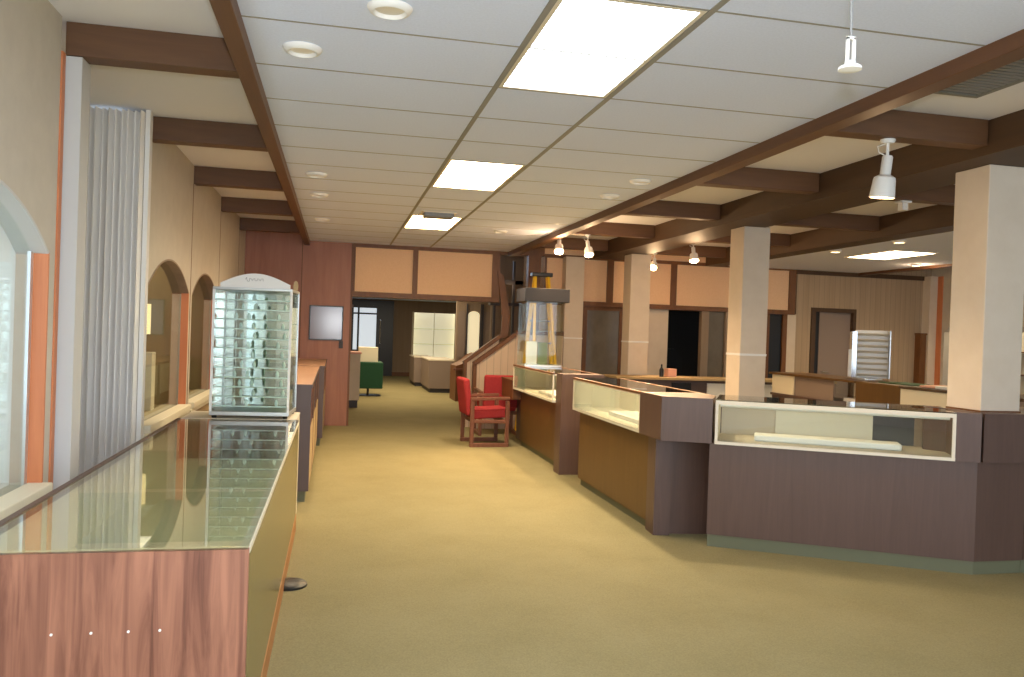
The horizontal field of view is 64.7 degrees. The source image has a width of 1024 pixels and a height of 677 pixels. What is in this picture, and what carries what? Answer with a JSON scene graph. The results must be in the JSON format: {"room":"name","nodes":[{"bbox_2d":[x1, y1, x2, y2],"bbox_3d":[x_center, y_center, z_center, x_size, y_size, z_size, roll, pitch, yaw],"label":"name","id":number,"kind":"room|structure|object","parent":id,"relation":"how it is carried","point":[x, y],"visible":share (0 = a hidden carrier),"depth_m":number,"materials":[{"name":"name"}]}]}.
{"room":"jewelry store","nodes":[
{"label":"jewelry store","id":0,"kind":"room"},
{"bbox_2d":[0,0,61,496],"bbox_3d":[-1.303,-0.015,-0.642,0.140,2.950,9.300,2,0,-12],"label":"wall","id":1,"kind":"structure","parent":0,"point":[30,30],"depth_m":3.66,"materials":[{"name":"beige paint"}]},
{"bbox_2d":[0,179,52,520],"bbox_3d":[-2.324,-0.064,2.989,0.690,1.700,1.790,2,0,-12],"label":"window","id":2,"kind":"structure","parent":1,"relation":"in","point":[19,233],"depth_m":3.81,"materials":[{"name":"white paint"}]},
{"bbox_2d":[48,51,65,482],"bbox_3d":[-2.237,0.000,3.937,0.028,2.785,0.045,2,0,-12],"label":"trim","id":3,"kind":"structure","parent":1,"relation":"attached to","point":[63,54],"depth_m":3.92,"materials":[{"name":"orange wood"}]},
{"bbox_2d":[53,56,90,489],"bbox_3d":[-2.226,0.002,4.050,0.098,2.780,0.140,2,0,-12],"label":"trim","id":4,"kind":"structure","parent":1,"relation":"attached to","point":[78,71],"depth_m":3.99,"materials":[{"name":"grey paint"}]},
{"bbox_2d":[48,0,294,220],"bbox_3d":[-1.923,-1.569,3.370,1.580,0.050,17.450,2,0,-12],"label":"ceiling","id":5,"kind":"structure","parent":0,"point":[166,94],"depth_m":5.04,"materials":[{"name":"white paint"}]},
{"bbox_2d":[79,106,145,474],"bbox_3d":[-2.763,-0.114,5.548,0.370,2.910,0.112,2,0,-12],"label":"vertical blinds","id":6,"kind":"object","parent":5,"relation":"hanging from","point":[116,147],"visible":0.66,"depth_m":5.54,"materials":[{"name":"white fabric"}]},
{"bbox_2d":[66,21,239,78],"bbox_3d":[-1.795,-1.462,4.116,0.835,0.165,0.130,2,0,-12],"label":"ceiling beam","id":7,"kind":"structure","parent":5,"relation":"attached to","point":[103,45],"depth_m":4.05,"materials":[{"name":"brown wood"}]},
{"bbox_2d":[152,116,267,151],"bbox_3d":[-2.184,-1.490,5.904,0.835,0.165,0.130,2,0,-12],"label":"ceiling beam","id":8,"kind":"structure","parent":5,"relation":"attached to","point":[166,130],"depth_m":5.84,"materials":[{"name":"brown wood"}]},
{"bbox_2d":[194,166,283,191],"bbox_3d":[-2.573,-1.517,7.692,0.835,0.165,0.130,2,0,-12],"label":"ceiling beam","id":9,"kind":"structure","parent":5,"relation":"attached to","point":[203,176],"depth_m":7.63,"materials":[{"name":"brown wood"}]},
{"bbox_2d":[221,197,292,216],"bbox_3d":[-2.962,-1.545,9.480,0.835,0.165,0.130,2,0,-12],"label":"ceiling beam","id":10,"kind":"structure","parent":5,"relation":"attached to","point":[228,204],"depth_m":9.41,"materials":[{"name":"brown wood"}]},
{"bbox_2d":[209,0,309,244],"bbox_3d":[-1.196,-1.390,3.531,0.080,0.260,17.450,2,0,-12],"label":"ceiling beam","id":11,"kind":"structure","parent":5,"relation":"attached to","point":[227,13],"depth_m":4.12,"materials":[{"name":"brown wood"}]},
{"bbox_2d":[240,217,299,233],"bbox_3d":[-3.351,-1.572,11.268,0.835,0.165,0.130,2,0,-12],"label":"ceiling beam","id":12,"kind":"structure","parent":5,"relation":"attached to","point":[246,224],"depth_m":11.20,"materials":[{"name":"brown wood"}]},
{"bbox_2d":[133,111,245,441],"bbox_3d":[-3.350,-0.159,8.762,0.140,2.950,6.350,2,0,-12],"label":"wall","id":13,"kind":"structure","parent":0,"point":[172,208],"depth_m":7.45,"materials":[{"name":"beige paint"}]},
{"bbox_2d":[136,110,152,441],"bbox_3d":[-2.574,-0.108,5.641,0.030,2.950,0.080,2,0,-12],"label":"trim","id":14,"kind":"structure","parent":13,"relation":"attached to","point":[149,114],"depth_m":5.60,"materials":[{"name":"white paint"}]},
{"bbox_2d":[143,259,190,437],"bbox_3d":[-3.183,-0.096,6.578,0.840,1.630,1.850,2,0,-12],"label":"window","id":15,"kind":"structure","parent":13,"relation":"in","point":[167,279],"depth_m":7.45,"materials":[{"name":"beige wood"}]},
{"bbox_2d":[144,352,155,410],"bbox_3d":[-3.169,0.366,6.982,0.130,0.500,0.140,2,0,-12],"label":"display box","id":16,"kind":"object","parent":15,"relation":"on","point":[150,356],"visible":0.51,"depth_m":6.93,"materials":[{"name":"beige"}]},
{"bbox_2d":[188,273,218,411],"bbox_3d":[-3.572,-0.123,8.366,0.840,1.630,1.850,2,0,-12],"label":"window","id":17,"kind":"structure","parent":13,"relation":"in","point":[203,289],"depth_m":9.24,"materials":[{"name":"beige"}]},
{"bbox_2d":[352,298,455,371],"bbox_3d":[-3.756,-0.028,25.436,8.500,2.400,0.100,2,0,-12],"label":"wall","id":18,"kind":"structure","parent":0,"point":[402,324],"depth_m":25.47,"materials":[{"name":"brown paint"}]},
{"bbox_2d":[351,300,393,375],"bbox_3d":[-4.384,-0.017,25.145,1.350,2.340,0.102,2,0,-12],"label":"door","id":19,"kind":"structure","parent":18,"relation":"in","point":[372,321],"depth_m":25.18,"materials":[{"name":"black"}]},
{"bbox_2d":[411,312,455,358],"bbox_3d":[-2.512,-0.088,25.844,1.440,1.500,0.430,2,0,-12],"label":"window","id":20,"kind":"structure","parent":18,"relation":"in","point":[433,334],"depth_m":26.00,"materials":[{"name":"beige glass"}]},
{"bbox_2d":[489,255,523,342],"bbox_3d":[1.171,-0.079,15.248,3.220,3.000,0.100,2,0,-12],"label":"wall","id":21,"kind":"structure","parent":0,"point":[506,262],"depth_m":14.93,"materials":[{"name":"beige paint"}]},
{"bbox_2d":[522,257,557,331],"bbox_3d":[0.447,-0.093,13.949,0.090,3.000,2.130,2,0,-12],"label":"wall","id":22,"kind":"structure","parent":0,"point":[543,326],"depth_m":13.51,"materials":[{"name":"brown"}]},
{"bbox_2d":[244,231,931,425],"bbox_3d":[1.528,-0.050,13.187,12.400,3.000,0.280,2,0,-12],"label":"wall","id":23,"kind":"structure","parent":0,"point":[326,267],"depth_m":12.90,"materials":[{"name":"brown wood"}]},
{"bbox_2d":[299,240,353,425],"bbox_3d":[-2.818,-0.168,12.225,0.755,2.950,0.208,2,0,-12],"label":"trim","id":24,"kind":"structure","parent":23,"relation":"attached to","point":[352,259],"depth_m":12.20,"materials":[{"name":"brown wood"}]},
{"bbox_2d":[309,305,343,340],"bbox_3d":[-2.787,-0.233,12.116,0.495,0.515,0.027,2,0,-12],"label":"framed notice","id":25,"kind":"object","parent":23,"relation":"attached to","point":[325,322],"visible":1,"depth_m":12.12,"materials":[{"name":"silver"}]},
{"bbox_2d":[524,255,540,330],"bbox_3d":[0.330,-0.699,12.814,0.200,1.220,0.140,2,0,-12],"label":"trim","id":26,"kind":"structure","parent":23,"relation":"attached to","point":[533,262],"depth_m":12.75,"materials":[{"name":"brown wood"}]},
{"bbox_2d":[560,256,584,370],"bbox_3d":[0.934,0.072,12.840,0.300,2.720,0.210,2,0,-12],"label":"column","id":27,"kind":"structure","parent":23,"relation":"attached to","point":[573,267],"depth_m":12.73,"materials":[{"name":"paint"}]},
{"bbox_2d":[581,306,622,377],"bbox_3d":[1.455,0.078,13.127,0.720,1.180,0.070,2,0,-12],"label":"door","id":28,"kind":"structure","parent":23,"relation":"in","point":[601,326],"depth_m":13.11,"materials":[{"name":"brown wood"}]},
{"bbox_2d":[697,311,727,376],"bbox_3d":[3.393,0.532,13.541,0.570,1.960,0.100,2,0,-12],"label":"window","id":29,"kind":"structure","parent":23,"relation":"in","point":[712,342],"depth_m":13.52,"materials":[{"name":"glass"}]},
{"bbox_2d":[765,314,787,377],"bbox_3d":[4.452,0.567,13.772,0.400,1.960,0.100,2,0,-12],"label":"window","id":30,"kind":"structure","parent":23,"relation":"in","point":[776,338],"depth_m":13.75,"materials":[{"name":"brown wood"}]},
{"bbox_2d":[809,307,856,397],"bbox_3d":[5.503,0.531,13.985,0.860,2.100,0.130,2,0,-12],"label":"door","id":31,"kind":"structure","parent":23,"relation":"in","point":[830,328],"depth_m":14.00,"materials":[{"name":"brown wood"}]},
{"bbox_2d":[796,270,924,280],"bbox_3d":[6.146,-1.096,14.049,2.680,0.075,0.030,2,0,-12],"label":"trim","id":32,"kind":"structure","parent":23,"relation":"attached to","point":[808,272],"depth_m":14.00,"materials":[{"name":"brown wood"}]},
{"bbox_2d":[913,333,927,383],"bbox_3d":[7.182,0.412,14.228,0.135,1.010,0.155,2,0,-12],"label":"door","id":33,"kind":"structure","parent":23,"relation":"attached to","point":[920,338],"depth_m":14.18,"materials":[{"name":"brown wood"}]},
{"bbox_2d":[921,276,937,384],"bbox_3d":[7.342,0.277,14.253,0.170,2.730,0.180,2,0,-12],"label":"trim","id":34,"kind":"structure","parent":23,"relation":"attached to","point":[930,285],"depth_m":14.17,"materials":[{"name":"paint"}]},
{"bbox_2d":[237,0,1023,251],"bbox_3d":[0.311,-1.290,3.838,3.068,0.020,17.481,2,0,-12],"label":"ceiling","id":35,"kind":"structure","parent":0,"point":[722,41],"depth_m":4.30,"materials":[{"name":"tile"}]},
{"bbox_2d":[282,41,322,57],"bbox_3d":[-0.955,-1.312,3.682,0.178,0.022,0.178,2,0,-12],"label":"recessed light","id":36,"kind":"object","parent":35,"relation":"in","point":[301,49],"visible":1,"depth_m":3.66,"materials":[{"name":"white paint"}]},
{"bbox_2d":[367,0,412,19],"bbox_3d":[-0.481,-1.291,3.182,0.178,0.022,0.178,2,0,-12],"label":"recessed light","id":37,"kind":"object","parent":35,"relation":"in","point":[385,9],"visible":1,"depth_m":3.16,"materials":[{"name":"white paint"}]},
{"bbox_2d":[403,215,462,230],"bbox_3d":[-0.954,-1.425,9.593,0.578,0.116,1.204,2,0,-12],"label":"ceiling light","id":38,"kind":"object","parent":35,"relation":"attached to","point":[414,219],"visible":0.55,"depth_m":9.68,"materials":[{"name":"white plastic"}]},
{"bbox_2d":[431,159,525,191],"bbox_3d":[-0.305,-1.379,6.614,0.578,0.116,1.204,2,0,-12],"label":"ceiling light","id":39,"kind":"object","parent":35,"relation":"attached to","point":[454,167],"visible":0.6,"depth_m":6.54,"materials":[{"name":"white plastic"}]},
{"bbox_2d":[499,0,707,97],"bbox_3d":[0.344,-1.333,3.634,0.578,0.116,1.204,2,0,-12],"label":"ceiling light","id":40,"kind":"object","parent":35,"relation":"attached to","point":[620,28],"visible":0.79,"depth_m":3.50,"materials":[{"name":"white plastic"}]},
{"bbox_2d":[241,0,985,249],"bbox_3d":[0.311,-1.285,3.835,3.080,0.018,17.500,2,0,-12],"label":"ceiling grid","id":41,"kind":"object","parent":35,"relation":"attached to","point":[551,3],"depth_m":4.24,"materials":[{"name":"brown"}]},
{"bbox_2d":[838,0,861,73],"bbox_3d":[0.871,-0.964,2.058,0.058,0.565,0.058,2,0,-12],"label":"pendant light","id":42,"kind":"object","parent":35,"relation":"hanging from","point":[850,66],"visible":1,"depth_m":2.06,"materials":[{"name":"grey metal"}]},
{"bbox_2d":[267,376,1023,676],"bbox_3d":[1.859,1.526,11.431,13.800,0.100,31.500,2,0,-12],"label":"floor","id":43,"kind":"structure","parent":0,"point":[419,551],"depth_m":4.77,"materials":[{"name":"carpet"}]},
{"bbox_2d":[0,418,298,676],"bbox_3d":[-1.621,1.010,4.160,0.846,0.804,3.493,2,0,-12],"label":"glass display case","id":44,"kind":"object","parent":43,"relation":"on","point":[169,555],"visible":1,"depth_m":2.76,"materials":[{"name":"brown wood"}]},
{"bbox_2d":[181,411,299,511],"bbox_3d":[-2.053,0.982,6.142,0.810,0.800,0.525,2,0,-12],"label":"stand","id":45,"kind":"object","parent":43,"relation":"on","point":[194,414],"visible":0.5,"depth_m":6.03,"materials":[{"name":"beige"}]},
{"bbox_2d":[209,274,299,418],"bbox_3d":[-1.940,0.053,6.134,0.565,1.065,0.430,2,0,-8],"label":"display cabinet","id":46,"kind":"object","parent":45,"relation":"on","point":[261,318],"visible":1,"depth_m":6.20,"materials":[{"name":"silver"}]},
{"bbox_2d":[215,391,286,396],"bbox_3d":[-1.953,0.425,6.137,0.525,0.007,0.390,2,0,-8],"label":"shelf","id":47,"kind":"object","parent":46,"relation":"attached to","point":[224,393],"depth_m":6.08,"materials":[{"name":"clear glass"}]},
{"bbox_2d":[214,400,289,407],"bbox_3d":[-1.956,0.496,6.137,0.525,0.007,0.390,2,0,-8],"label":"shelf","id":48,"kind":"object","parent":46,"relation":"attached to","point":[227,403],"depth_m":6.06,"materials":[{"name":"clear glass"}]},
{"bbox_2d":[214,382,290,386],"bbox_3d":[-1.951,0.355,6.136,0.525,0.007,0.390,2,0,-8],"label":"shelf","id":49,"kind":"object","parent":46,"relation":"attached to","point":[224,384],"depth_m":6.09,"materials":[{"name":"clear glass"}]},
{"bbox_2d":[215,373,290,378],"bbox_3d":[-1.948,0.284,6.136,0.525,0.007,0.390,2,0,-8],"label":"shelf","id":50,"kind":"object","parent":46,"relation":"attached to","point":[224,375],"depth_m":6.05,"materials":[{"name":"clear glass"}]},
{"bbox_2d":[217,355,291,358],"bbox_3d":[-1.944,0.142,6.134,0.525,0.007,0.390,2,0,-8],"label":"shelf","id":51,"kind":"object","parent":46,"relation":"attached to","point":[222,356],"depth_m":6.07,"materials":[{"name":"clear glass"}]},
{"bbox_2d":[218,364,290,367],"bbox_3d":[-1.946,0.213,6.135,0.525,0.007,0.390,2,0,-8],"label":"shelf","id":52,"kind":"object","parent":46,"relation":"attached to","point":[223,365],"depth_m":6.05,"materials":[{"name":"clear glass"}]},
{"bbox_2d":[218,346,291,349],"bbox_3d":[-1.941,0.071,6.134,0.525,0.007,0.390,2,0,-8],"label":"shelf","id":53,"kind":"object","parent":46,"relation":"attached to","point":[224,347],"depth_m":6.08,"materials":[{"name":"clear glass"}]},
{"bbox_2d":[218,299,293,303],"bbox_3d":[-1.929,-0.284,6.131,0.525,0.007,0.390,2,0,-8],"label":"shelf","id":54,"kind":"object","parent":46,"relation":"attached to","point":[227,301],"depth_m":6.24,"materials":[{"name":"clear glass"}]},
{"bbox_2d":[221,309,292,312],"bbox_3d":[-1.931,-0.213,6.132,0.525,0.007,0.390,2,0,-8],"label":"shelf","id":55,"kind":"object","parent":46,"relation":"attached to","point":[225,310],"depth_m":6.30,"materials":[{"name":"clear glass"}]},
{"bbox_2d":[224,292,293,406],"bbox_3d":[-1.970,0.088,6.338,0.531,0.890,0.006,2,0,-8],"label":"mirror","id":56,"kind":"object","parent":46,"relation":"on","point":[229,323],"depth_m":6.33,"materials":[{"name":"mirror"}]},
{"bbox_2d":[284,577,306,590],"bbox_3d":[-1.280,1.407,4.646,0.200,0.028,0.200,2,0,-12],"label":"disc","id":57,"kind":"object","parent":43,"relation":"on","point":[291,583],"visible":0.64,"depth_m":4.61,"materials":[{"name":"black"}]},
{"bbox_2d":[295,366,319,501],"bbox_3d":[-2.331,0.855,8.303,0.610,1.001,3.209,2,0,-12],"label":"display cabinet","id":58,"kind":"object","parent":43,"relation":"on","point":[307,376],"visible":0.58,"depth_m":6.80,"materials":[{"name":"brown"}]},
{"bbox_2d":[297,358,326,445],"bbox_3d":[-2.889,0.815,11.006,0.670,1.001,2.129,2,0,-12],"label":"display cabinet","id":59,"kind":"object","parent":43,"relation":"on","point":[301,362],"visible":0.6,"depth_m":10.04,"materials":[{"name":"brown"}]},
{"bbox_2d":[349,351,361,407],"bbox_3d":[-3.253,0.755,15.219,0.780,1.030,0.740,2,0,-12],"label":"base cabinet","id":60,"kind":"object","parent":43,"relation":"on","point":[354,384],"visible":0.36,"depth_m":14.94,"materials":[{"name":"paint"}]},
{"bbox_2d":[359,361,382,395],"bbox_3d":[-3.182,0.881,17.924,0.580,0.740,0.850,2,0,-12],"label":"chair","id":61,"kind":"object","parent":43,"relation":"on","point":[371,373],"visible":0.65,"depth_m":17.52,"materials":[{"name":"green fabric"}]},
{"bbox_2d":[358,347,377,361],"bbox_3d":[-3.192,0.349,17.913,0.420,0.318,0.450,2,0,-12],"label":"carton","id":62,"kind":"object","parent":61,"relation":"on","point":[369,354],"visible":0.76,"depth_m":17.70,"materials":[{"name":"beige"}]},
{"bbox_2d":[409,355,431,385],"bbox_3d":[-2.483,0.854,21.883,0.490,0.780,1.410,2,0,-12],"label":"counter","id":63,"kind":"object","parent":43,"relation":"on","point":[415,360],"visible":0.69,"depth_m":21.22,"materials":[{"name":"grey"}]},
{"bbox_2d":[421,357,453,392],"bbox_3d":[-1.864,0.885,20.073,0.630,0.790,1.810,2,0,-12],"label":"counter","id":64,"kind":"object","parent":43,"relation":"on","point":[435,371],"visible":0.86,"depth_m":19.22,"materials":[{"name":"grey"}]},
{"bbox_2d":[449,352,471,400],"bbox_3d":[-1.008,0.819,17.500,0.660,1.020,0.900,2,0,-12],"label":"base cabinet","id":65,"kind":"object","parent":43,"relation":"on","point":[456,369],"visible":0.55,"depth_m":17.28,"materials":[{"name":"brown wood"}]},
{"bbox_2d":[454,301,490,362],"bbox_3d":[-0.789,0.256,18.174,0.980,2.150,0.160,2,0,-12],"label":"wall","id":66,"kind":"structure","parent":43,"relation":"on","point":[472,331],"depth_m":18.10,"materials":[{"name":"brown"}]},
{"bbox_2d":[456,377,509,446],"bbox_3d":[-0.398,0.963,10.755,0.636,0.880,0.615,2,0,-16],"label":"armchair","id":67,"kind":"object","parent":43,"relation":"on","point":[469,411],"visible":1,"depth_m":10.54,"materials":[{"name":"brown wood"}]},
{"bbox_2d":[473,375,516,435],"bbox_3d":[-0.219,0.961,11.844,0.615,0.880,0.636,2,0,-12],"label":"armchair","id":68,"kind":"object","parent":43,"relation":"on","point":[492,383],"visible":0.41,"depth_m":11.56,"materials":[{"name":"red fabric"}]},
{"bbox_2d":[488,261,518,338],"bbox_3d":[-0.163,0.026,13.885,0.500,2.720,0.200,2,0,-12],"label":"frame","id":69,"kind":"object","parent":43,"relation":"on","point":[509,282],"visible":0.34,"depth_m":13.91,"materials":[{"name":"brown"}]},
{"bbox_2d":[501,377,520,440],"bbox_3d":[0.172,0.989,11.194,0.530,0.860,0.750,2,0,-12],"label":"desk","id":70,"kind":"object","parent":43,"relation":"on","point":[507,382],"visible":0.33,"depth_m":11.23,"materials":[{"name":"brown wood"}]},
{"bbox_2d":[462,271,563,428],"bbox_3d":[0.013,0.177,12.641,1.558,2.450,0.290,2,0,-12],"label":"staircase","id":71,"kind":"structure","parent":43,"relation":"on","point":[494,357],"depth_m":12.54,"materials":[{"name":"brown wood"}]},
{"bbox_2d":[514,272,556,429],"bbox_3d":[0.468,0.214,12.094,0.655,2.424,0.703,2,0,-12],"label":"stepladder","id":72,"kind":"object","parent":43,"relation":"on","point":[532,308],"visible":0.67,"depth_m":12.32,"materials":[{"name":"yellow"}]},
{"bbox_2d":[513,364,604,474],"bbox_3d":[0.490,0.906,9.732,0.524,1.072,2.220,2,0,-12],"label":"display counter","id":73,"kind":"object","parent":43,"relation":"on","point":[549,426],"depth_m":9.29,"materials":[{"name":"laminate"}]},
{"bbox_2d":[516,287,569,366],"bbox_3d":[0.385,-0.140,10.496,0.585,0.997,0.510,2,0,-12],"label":"display case","id":74,"kind":"object","parent":73,"relation":"on","point":[529,295],"depth_m":10.27,"materials":[{"name":"silver metal"}]},
{"bbox_2d":[620,254,650,374],"bbox_3d":[1.855,0.104,12.227,0.316,2.729,0.316,2,0,-12],"label":"column","id":75,"kind":"structure","parent":43,"relation":"on","point":[637,267],"depth_m":12.08,"materials":[{"name":"paint"}]},
{"bbox_2d":[572,377,715,534],"bbox_3d":[1.097,0.948,6.955,0.519,1.072,2.385,2,0,-12],"label":"display counter","id":76,"kind":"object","parent":43,"relation":"on","point":[654,470],"depth_m":6.25,"materials":[{"name":"laminate"}]},
{"bbox_2d":[667,349,682,375],"bbox_3d":[2.798,0.824,14.158,0.550,1.275,0.550,2,0,-12],"label":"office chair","id":77,"kind":"object","parent":43,"relation":"on","point":[674,361],"visible":0.08,"depth_m":14.37,"materials":[{"name":"black"}]},
{"bbox_2d":[603,374,836,432],"bbox_3d":[3.069,1.048,11.943,3.450,0.930,0.600,2,0,-12],"label":"desk","id":78,"kind":"object","parent":43,"relation":"on","point":[707,385],"visible":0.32,"depth_m":11.62,"materials":[{"name":"beige wood"}]},
{"bbox_2d":[725,226,769,396],"bbox_3d":[2.578,0.155,8.905,0.316,2.729,0.316,2,0,-12],"label":"column","id":79,"kind":"structure","parent":43,"relation":"on","point":[750,246],"depth_m":8.76,"materials":[{"name":"paint"}]},
{"bbox_2d":[769,372,895,401],"bbox_3d":[4.065,1.023,10.435,0.590,1.072,1.910,2,0,-12],"label":"display counter","id":80,"kind":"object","parent":43,"relation":"on","point":[796,385],"depth_m":10.51,"materials":[{"name":"laminate"}]},
{"bbox_2d":[848,330,890,379],"bbox_3d":[4.363,0.201,9.871,0.467,0.600,0.338,2,0,24],"label":"display rack","id":81,"kind":"object","parent":80,"relation":"on","point":[869,351],"visible":0.99,"depth_m":9.81,"materials":[{"name":"silver metal"}]},
{"bbox_2d":[849,331,856,377],"bbox_3d":[4.189,0.194,9.934,0.055,0.560,0.260,2,0,16],"label":"mirror","id":82,"kind":"object","parent":81,"relation":"on","point":[853,334],"depth_m":9.81,"materials":[{"name":"silver metal"}]},
{"bbox_2d":[706,395,1023,574],"bbox_3d":[2.485,1.005,5.768,2.078,1.072,0.554,2,0,17],"label":"display counter","id":83,"kind":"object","parent":43,"relation":"on","point":[951,499],"depth_m":5.56,"materials":[{"name":"laminate"}]},
{"bbox_2d":[754,432,901,450],"bbox_3d":[2.254,0.740,5.816,0.980,0.044,0.180,2,0,17],"label":"display tray","id":84,"kind":"object","parent":83,"relation":"on","point":[766,437],"visible":1,"depth_m":5.75,"materials":[{"name":"white"}]},
{"bbox_2d":[855,381,906,403],"bbox_3d":[4.360,1.045,9.102,0.580,1.070,0.800,2,0,-12],"label":"base cabinet","id":85,"kind":"object","parent":43,"relation":"on","point":[866,391],"visible":0.2,"depth_m":9.05,"materials":[{"name":"laminate"}]},
{"bbox_2d":[898,386,1023,407],"bbox_3d":[4.642,1.066,7.547,0.590,1.072,2.340,2,0,-12],"label":"display counter","id":86,"kind":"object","parent":43,"relation":"on","point":[909,395],"depth_m":8.27,"materials":[{"name":"laminate"}]},
{"bbox_2d":[946,164,1023,412],"bbox_3d":[3.257,0.204,5.576,0.320,2.729,0.315,2,0,-12],"label":"column","id":87,"kind":"structure","parent":43,"relation":"on","point":[987,283],"depth_m":5.44,"materials":[{"name":"paint"}]},
{"bbox_2d":[667,310,699,375],"bbox_3d":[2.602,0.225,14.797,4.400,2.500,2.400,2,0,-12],"label":"doorway","id":88,"kind":"structure","parent":0,"point":[683,326],"depth_m":16.11,"materials":[{"name":"black"}]},
{"bbox_2d":[566,82,1023,246],"bbox_3d":[3.545,-1.390,4.614,3.600,0.050,17.550,2,0,-12],"label":"ceiling","id":89,"kind":"structure","parent":0,"point":[825,153],"depth_m":6.29,"materials":[{"name":"white paint"}]},
{"bbox_2d":[538,237,607,251],"bbox_3d":[0.821,-1.435,12.199,1.280,0.165,0.130,2,0,-12],"label":"ceiling beam","id":90,"kind":"structure","parent":89,"relation":"attached to","point":[568,243],"depth_m":12.18,"materials":[{"name":"brown wood"}]},
{"bbox_2d":[574,222,654,238],"bbox_3d":[1.211,-1.408,10.411,1.280,0.165,0.130,2,0,-12],"label":"ceiling beam","id":91,"kind":"structure","parent":89,"relation":"attached to","point":[610,229],"depth_m":10.39,"materials":[{"name":"brown wood"}]},
{"bbox_2d":[623,200,719,220],"bbox_3d":[1.600,-1.380,8.623,1.280,0.165,0.130,2,0,-12],"label":"ceiling beam","id":92,"kind":"structure","parent":89,"relation":"attached to","point":[660,208],"depth_m":8.61,"materials":[{"name":"brown wood"}]},
{"bbox_2d":[656,245,725,257],"bbox_3d":[2.657,-1.375,12.599,1.420,0.165,0.130,2,0,-12],"label":"ceiling beam","id":93,"kind":"structure","parent":89,"relation":"attached to","point":[702,251],"depth_m":12.60,"materials":[{"name":"brown wood"}]},
{"bbox_2d":[705,233,789,246],"bbox_3d":[3.046,-1.348,10.811,1.420,0.165,0.130,2,0,-12],"label":"ceiling beam","id":94,"kind":"structure","parent":89,"relation":"attached to","point":[776,239],"depth_m":10.85,"materials":[{"name":"brown wood"}]},
{"bbox_2d":[697,167,819,194],"bbox_3d":[1.989,-1.353,6.835,1.280,0.165,0.130,2,0,-12],"label":"ceiling beam","id":95,"kind":"structure","parent":89,"relation":"attached to","point":[746,178],"depth_m":6.82,"materials":[{"name":"brown wood"}]},
{"bbox_2d":[508,29,1023,256],"bbox_3d":[1.848,-1.290,4.185,0.110,0.260,17.430,2,0,-12],"label":"ceiling beam","id":96,"kind":"structure","parent":89,"relation":"attached to","point":[1009,49],"depth_m":4.38,"materials":[{"name":"brown wood"}]},
{"bbox_2d":[593,109,1023,259],"bbox_3d":[3.416,-1.258,4.527,0.520,0.220,17.430,2,0,-12],"label":"ceiling beam","id":97,"kind":"structure","parent":89,"relation":"attached to","point":[915,168],"depth_m":6.70,"materials":[{"name":"brown wood"}]},
{"bbox_2d":[775,213,879,231],"bbox_3d":[3.436,-1.320,9.023,1.420,0.165,0.130,2,0,-12],"label":"ceiling beam","id":98,"kind":"structure","parent":89,"relation":"attached to","point":[836,221],"depth_m":9.01,"materials":[{"name":"brown wood"}]},
{"bbox_2d":[706,205,953,266],"bbox_3d":[5.213,-1.189,4.919,0.300,0.240,17.430,2,0,-12],"label":"ceiling beam","id":99,"kind":"structure","parent":89,"relation":"attached to","point":[935,219],"depth_m":9.28,"materials":[{"name":"brown wood"}]},
{"bbox_2d":[825,110,987,149],"bbox_3d":[2.378,-1.326,5.047,1.280,0.165,0.130,2,0,-12],"label":"ceiling beam","id":100,"kind":"structure","parent":89,"relation":"attached to","point":[907,127],"depth_m":5.03,"materials":[{"name":"brown wood"}]},
{"bbox_2d":[869,138,895,198],"bbox_3d":[2.334,-1.060,5.083,0.152,0.369,0.153,2,0,-12],"label":"track light","id":101,"kind":"object","parent":100,"relation":"attached to","point":[883,186],"visible":1,"depth_m":5.03,"materials":[{"name":"white paint"}]},
{"bbox_2d":[885,184,954,205],"bbox_3d":[3.825,-1.293,7.235,1.420,0.165,0.130,2,0,-12],"label":"ceiling beam","id":102,"kind":"structure","parent":89,"relation":"attached to","point":[945,195],"depth_m":7.16,"materials":[{"name":"brown wood"}]},
{"bbox_2d":[933,58,1023,97],"bbox_3d":[2.627,-1.385,4.056,0.350,0.011,1.150,2,0,-12],"label":"ceiling vent","id":103,"kind":"object","parent":89,"relation":"in","point":[1011,74],"visible":0.54,"depth_m":4.38,"materials":[{"name":"grey metal"}]},
{"bbox_2d":[769,231,952,272],"bbox_3d":[6.540,-1.071,5.271,2.750,0.050,17.550,2,0,-12],"label":"ceiling","id":104,"kind":"structure","parent":0,"point":[941,243],"depth_m":11.62,"materials":[{"name":"tile"}]},
{"bbox_2d":[844,250,938,259],"bbox_3d":[5.144,-1.186,11.004,0.660,0.116,1.050,2,0,-12],"label":"ceiling light","id":105,"kind":"object","parent":104,"relation":"attached to","point":[892,254],"visible":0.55,"depth_m":10.96,"materials":[{"name":"white plastic"}]},
{"bbox_2d":[853,251,933,258],"bbox_3d":[5.143,-1.138,11.005,0.620,0.008,1.010,2,0,-12],"label":"diffuser","id":106,"kind":"object","parent":105,"relation":"attached to","point":[885,254],"depth_m":10.96,"materials":[{"name":"beige"}]},
{"bbox_2d":[932,267,1023,385],"bbox_3d":[9.333,0.301,5.849,0.140,2.950,17.450,2,0,-12],"label":"wall","id":107,"kind":"structure","parent":0,"point":[946,272],"depth_m":14.03,"materials":[{"name":"beige paint"}]},
{"bbox_2d":[934,276,943,384],"bbox_3d":[7.446,0.282,14.127,0.020,2.730,0.110,2,0,-12],"label":"trim","id":108,"kind":"structure","parent":107,"relation":"attached to","point":[940,279],"depth_m":14.11,"materials":[{"name":"orange wood"}]},
{"bbox_3d":[8.671,-1.221,5.733,1.700,0.050,17.550,2,0,-12],"label":"ceiling","id":109,"kind":"structure","parent":0,"visible":0},
{"bbox_2d":[858,264,951,275],"bbox_3d":[7.907,-1.091,5.507,0.120,0.260,17.430,2,0,-12],"label":"ceiling beam","id":110,"kind":"structure","parent":109,"relation":"attached to","point":[943,265],"depth_m":12.81,"materials":[{"name":"brown wood"}]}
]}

